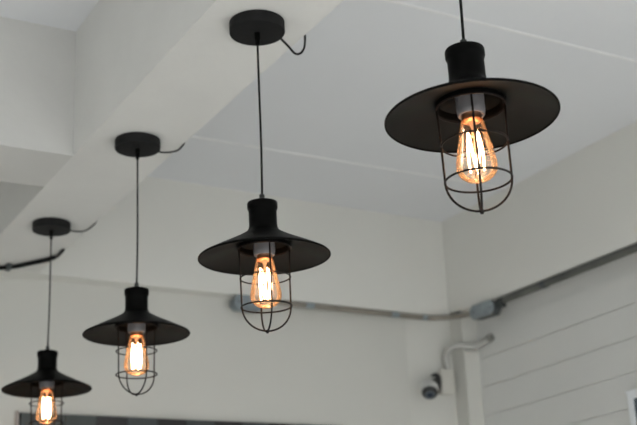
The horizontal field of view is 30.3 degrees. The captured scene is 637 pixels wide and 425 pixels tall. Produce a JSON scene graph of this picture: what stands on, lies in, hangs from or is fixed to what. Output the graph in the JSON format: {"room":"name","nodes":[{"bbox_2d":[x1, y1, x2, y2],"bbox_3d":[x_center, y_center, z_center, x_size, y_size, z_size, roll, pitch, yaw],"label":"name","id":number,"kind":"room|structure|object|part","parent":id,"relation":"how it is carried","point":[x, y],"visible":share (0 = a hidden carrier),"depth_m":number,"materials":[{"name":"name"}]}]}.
{"room":"cafe","nodes":[
{"label":"cafe","id":0,"kind":"room"},
{"bbox_2d":[0,276,411,424],"bbox_3d":[-2.150,1.134,3.356,6.600,3.020,0.220,8,-22,-28],"label":"wall","id":1,"kind":"structure","parent":0,"point":[322,367],"depth_m":4.48,"materials":[{"name":"white paint"}]},
{"bbox_2d":[0,248,64,271],"bbox_3d":[-1.703,0.106,3.710,1.751,0.023,0.254,4,-20,-19],"label":"cable","id":2,"kind":"object","parent":1,"relation":"attached to","point":[8,266],"visible":0.98,"depth_m":4.00,"materials":[{"name":"black rubber"},{"name":"black plastic"}]},
{"bbox_2d":[15,411,302,424],"bbox_3d":[-0.449,1.088,4.237,1.314,0.689,0.019,8,-22,-28],"label":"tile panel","id":3,"kind":"object","parent":1,"relation":"attached to","point":[22,418],"visible":0.98,"depth_m":4.19,"materials":[{"name":"tile"}]},
{"bbox_2d":[0,176,448,314],"bbox_3d":[-2.121,-0.146,3.633,6.300,0.444,0.252,8,-22,-28],"label":"wall","id":4,"kind":"structure","parent":1,"relation":"attached to","point":[377,260],"depth_m":4.63,"materials":[{"name":"white paint"}]},
{"bbox_2d":[229,294,263,312],"bbox_3d":[-0.279,0.354,4.556,0.127,0.058,0.053,8,-22,-29],"label":"junction box","id":5,"kind":"object","parent":1,"relation":"attached to","point":[235,302],"visible":0.7,"depth_m":4.53,"materials":[{"name":"metal"}]},
{"bbox_2d":[262,298,469,320],"bbox_3d":[0.181,0.405,4.797,0.943,0.041,0.188,4,-20,-18],"label":"conduit","id":6,"kind":"object","parent":1,"relation":"attached to","point":[307,305],"visible":0.91,"depth_m":4.83,"materials":[{"name":"metal"}]},
{"bbox_2d":[420,373,440,399],"bbox_3d":[0.465,0.710,4.804,0.074,0.115,0.147,-12,-21,25],"label":"security camera","id":7,"kind":"object","parent":1,"relation":"attached to","point":[430,389],"visible":1,"depth_m":4.75,"materials":[{"name":"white plastic"}]},
{"bbox_3d":[0.450,0.729,4.753,0.063,0.048,0.059,8,-22,-28],"label":"plate","id":8,"kind":"part","parent":7,"relation":"part of","materials":[{"name":"black plastic"}]},
{"bbox_3d":[0.483,0.697,4.817,0.024,0.085,0.060,-16,-23,34],"label":"mount arm","id":9,"kind":"part","parent":7,"relation":"part of","materials":[{"name":"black plastic"}]},
{"bbox_2d":[405,310,484,424],"bbox_3d":[0.572,1.651,4.575,0.290,2.598,0.129,8,-22,-28],"label":"column","id":10,"kind":"structure","parent":1,"relation":"attached to","point":[426,341],"depth_m":4.91,"materials":[{"name":"white paint"}]},
{"bbox_2d":[437,369,455,395],"bbox_3d":[0.532,0.708,4.901,0.065,0.105,0.036,8,-22,-28],"label":"junction box","id":11,"kind":"object","parent":1,"relation":"attached to","point":[447,375],"visible":0.99,"depth_m":4.88,"materials":[{"name":"beige plastic"}]},
{"bbox_2d":[0,0,636,221],"bbox_3d":[-0.375,-1.456,0.805,6.650,0.193,7.700,8,-22,-28],"label":"ceiling","id":12,"kind":"structure","parent":0,"point":[333,99],"depth_m":3.89,"materials":[{"name":"paint"}]},
{"bbox_2d":[0,16,75,186],"bbox_3d":[-2.556,-0.573,2.319,4.194,0.432,0.260,8,-22,-28],"label":"beam","id":13,"kind":"structure","parent":12,"relation":"attached to","point":[37,61],"depth_m":3.15,"materials":[{"name":"paint"}]},
{"bbox_2d":[1,217,96,424],"bbox_3d":[-0.820,0.150,3.604,0.261,1.095,0.261,-13,-22,29],"label":"pendant lamp","id":14,"kind":"object","parent":12,"relation":"hanging from","point":[47,382],"visible":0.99,"depth_m":3.50,"materials":[{"name":"black metal"}]},
{"bbox_3d":[-0.799,0.572,3.459,0.061,0.100,0.061,8,-22,-28],"label":"light bulb","id":15,"kind":"part","parent":14,"relation":"part of","materials":[{"name":"orange glass"}]},
{"bbox_3d":[-0.799,0.567,3.461,0.020,0.082,0.020,8,-22,-28],"label":"stem","id":16,"kind":"part","parent":14,"relation":"part of","materials":[{"name":"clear glass"}]},
{"bbox_3d":[-0.805,0.470,3.494,0.261,0.119,0.261,8,-22,-28],"label":"lamp shade","id":17,"kind":"part","parent":14,"relation":"part of","materials":[{"name":"black paint"}]},
{"bbox_3d":[-0.817,0.246,3.573,0.006,0.350,0.006,8,-22,-28],"label":"cord","id":18,"kind":"part","parent":14,"relation":"part of","materials":[{"name":"black plastic"}]},
{"bbox_2d":[82,132,189,395],"bbox_3d":[-0.463,-0.072,3.013,0.261,1.090,0.261,0,-19,-8],"label":"pendant lamp","id":19,"kind":"object","parent":12,"relation":"hanging from","point":[136,327],"visible":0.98,"depth_m":2.90,"materials":[{"name":"black metal"}]},
{"bbox_3d":[-0.443,0.344,2.871,0.020,0.082,0.020,8,-22,-28],"label":"stem","id":20,"kind":"part","parent":19,"relation":"part of","materials":[{"name":"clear glass"}]},
{"bbox_3d":[-0.449,0.246,2.904,0.261,0.117,0.261,8,-22,-28],"label":"lamp shade","id":21,"kind":"part","parent":19,"relation":"part of","materials":[{"name":"black paint"}]},
{"bbox_3d":[-0.444,0.348,2.869,0.061,0.100,0.061,8,-22,-28],"label":"light bulb","id":22,"kind":"part","parent":19,"relation":"part of","materials":[{"name":"orange glass"}]},
{"bbox_3d":[-0.459,0.023,2.981,0.006,0.346,0.006,8,-22,-28],"label":"cord","id":23,"kind":"part","parent":19,"relation":"part of","materials":[{"name":"black plastic"}]},
{"bbox_2d":[0,0,342,272],"bbox_3d":[0.660,-1.107,1.205,0.236,0.443,7.260,8,-22,-28],"label":"beam","id":24,"kind":"structure","parent":12,"relation":"attached to","point":[164,69],"depth_m":2.92,"materials":[{"name":"paint"}]},
{"bbox_2d":[198,9,330,333],"bbox_3d":[-0.123,-0.283,2.441,0.261,1.092,0.261,-13,-22,29],"label":"pendant lamp","id":25,"kind":"object","parent":12,"relation":"hanging from","point":[265,249],"visible":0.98,"depth_m":2.34,"materials":[{"name":"black metal"}]},
{"bbox_3d":[-0.120,-0.189,2.406,0.006,0.347,0.006,8,-22,-28],"label":"cord","id":26,"kind":"part","parent":25,"relation":"part of","materials":[{"name":"black plastic"}]},
{"bbox_3d":[-0.103,0.133,2.299,0.019,0.082,0.020,8,-22,-28],"label":"stem","id":27,"kind":"part","parent":25,"relation":"part of","materials":[{"name":"clear glass"}]},
{"bbox_3d":[-0.109,0.036,2.331,0.261,0.119,0.261,8,-22,-28],"label":"lamp shade","id":28,"kind":"part","parent":25,"relation":"part of","materials":[{"name":"black paint"}]},
{"bbox_3d":[-0.103,0.138,2.298,0.061,0.100,0.061,8,-22,-28],"label":"light bulb","id":29,"kind":"part","parent":25,"relation":"part of","materials":[{"name":"orange glass"}]},
{"bbox_2d":[191,136,506,188],"bbox_3d":[-0.020,-0.209,4.372,1.810,0.006,0.009,8,-22,-28],"label":"trim","id":30,"kind":"structure","parent":12,"relation":"attached to","point":[191,136],"depth_m":4.41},
{"bbox_2d":[384,0,560,213],"bbox_3d":[0.212,-0.502,1.879,0.261,1.071,0.261,13,-24,-37],"label":"pendant lamp","id":31,"kind":"object","parent":12,"relation":"hanging from","point":[473,112],"visible":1,"depth_m":1.76,"materials":[{"name":"black metal"}]},
{"bbox_3d":[0.215,-0.406,1.848,0.006,0.326,0.006,8,-22,-28],"label":"cord","id":32,"kind":"part","parent":31,"relation":"part of","materials":[{"name":"black plastic"}]},
{"bbox_3d":[0.226,-0.193,1.773,0.261,0.119,0.261,8,-22,-28],"label":"lamp shade","id":33,"kind":"part","parent":31,"relation":"part of","materials":[{"name":"black paint"}]},
{"bbox_3d":[0.232,-0.096,1.740,0.020,0.082,0.020,8,-22,-28],"label":"stem","id":34,"kind":"part","parent":31,"relation":"part of","materials":[{"name":"clear glass"}]},
{"bbox_3d":[0.232,-0.092,1.737,0.061,0.100,0.061,8,-22,-28],"label":"light bulb","id":35,"kind":"part","parent":31,"relation":"part of","materials":[{"name":"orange glass"}]},
{"bbox_2d":[382,0,636,62],"bbox_3d":[0.522,-0.547,3.459,1.810,0.006,0.009,8,-22,-28],"label":"trim","id":36,"kind":"structure","parent":12,"relation":"attached to","point":[391,1],"depth_m":3.48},
{"bbox_2d":[477,252,636,424],"bbox_3d":[2.525,0.371,1.759,0.160,3.020,7.550,8,-22,-28],"label":"wall","id":37,"kind":"structure","parent":0,"point":[564,352],"depth_m":4.47,"materials":[{"name":"white wood"}]},
{"bbox_2d":[443,334,493,369],"bbox_3d":[0.625,0.584,4.892,0.228,0.132,0.066,-10,-20,20],"label":"pipe","id":38,"kind":"object","parent":37,"relation":"attached to","point":[489,338],"visible":1,"depth_m":4.90,"materials":[{"name":"white plastic"}]},
{"bbox_2d":[470,297,505,320],"bbox_3d":[0.691,0.393,4.785,0.055,0.064,0.170,11,-23,-34],"label":"junction box","id":39,"kind":"object","parent":37,"relation":"attached to","point":[487,309],"visible":1,"depth_m":4.76,"materials":[{"name":"metal"}]},
{"bbox_3d":[0.663,0.396,4.783,0.004,0.060,0.140,11,-23,-34],"label":"lid","id":40,"kind":"part","parent":39,"relation":"part of","materials":[{"name":"metal"}]},
{"bbox_2d":[441,121,636,313],"bbox_3d":[2.362,-0.862,2.150,0.095,0.442,7.300,8,-22,-28],"label":"wall","id":41,"kind":"structure","parent":37,"relation":"attached to","point":[579,209],"depth_m":4.54,"materials":[{"name":"white paint"}]},
{"bbox_2d":[495,243,636,302],"bbox_3d":[1.571,-0.161,3.355,0.032,0.032,3.470,8,-22,-28],"label":"conduit","id":42,"kind":"object","parent":37,"relation":"attached to","point":[631,249],"visible":0.94,"depth_m":4.39,"materials":[{"name":"metal"}]},
{"bbox_2d":[625,389,636,424],"bbox_3d":[1.398,0.976,3.496,0.022,1.102,1.168,8,-22,-28],"label":"window","id":43,"kind":"structure","parent":37,"relation":"in","point":[631,394],"depth_m":4.11,"materials":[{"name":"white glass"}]},
{"bbox_3d":[1.398,0.979,3.495,0.006,1.054,1.118,8,-22,-28],"label":"pane","id":44,"kind":"part","parent":43,"relation":"part of","materials":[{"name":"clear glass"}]}
]}

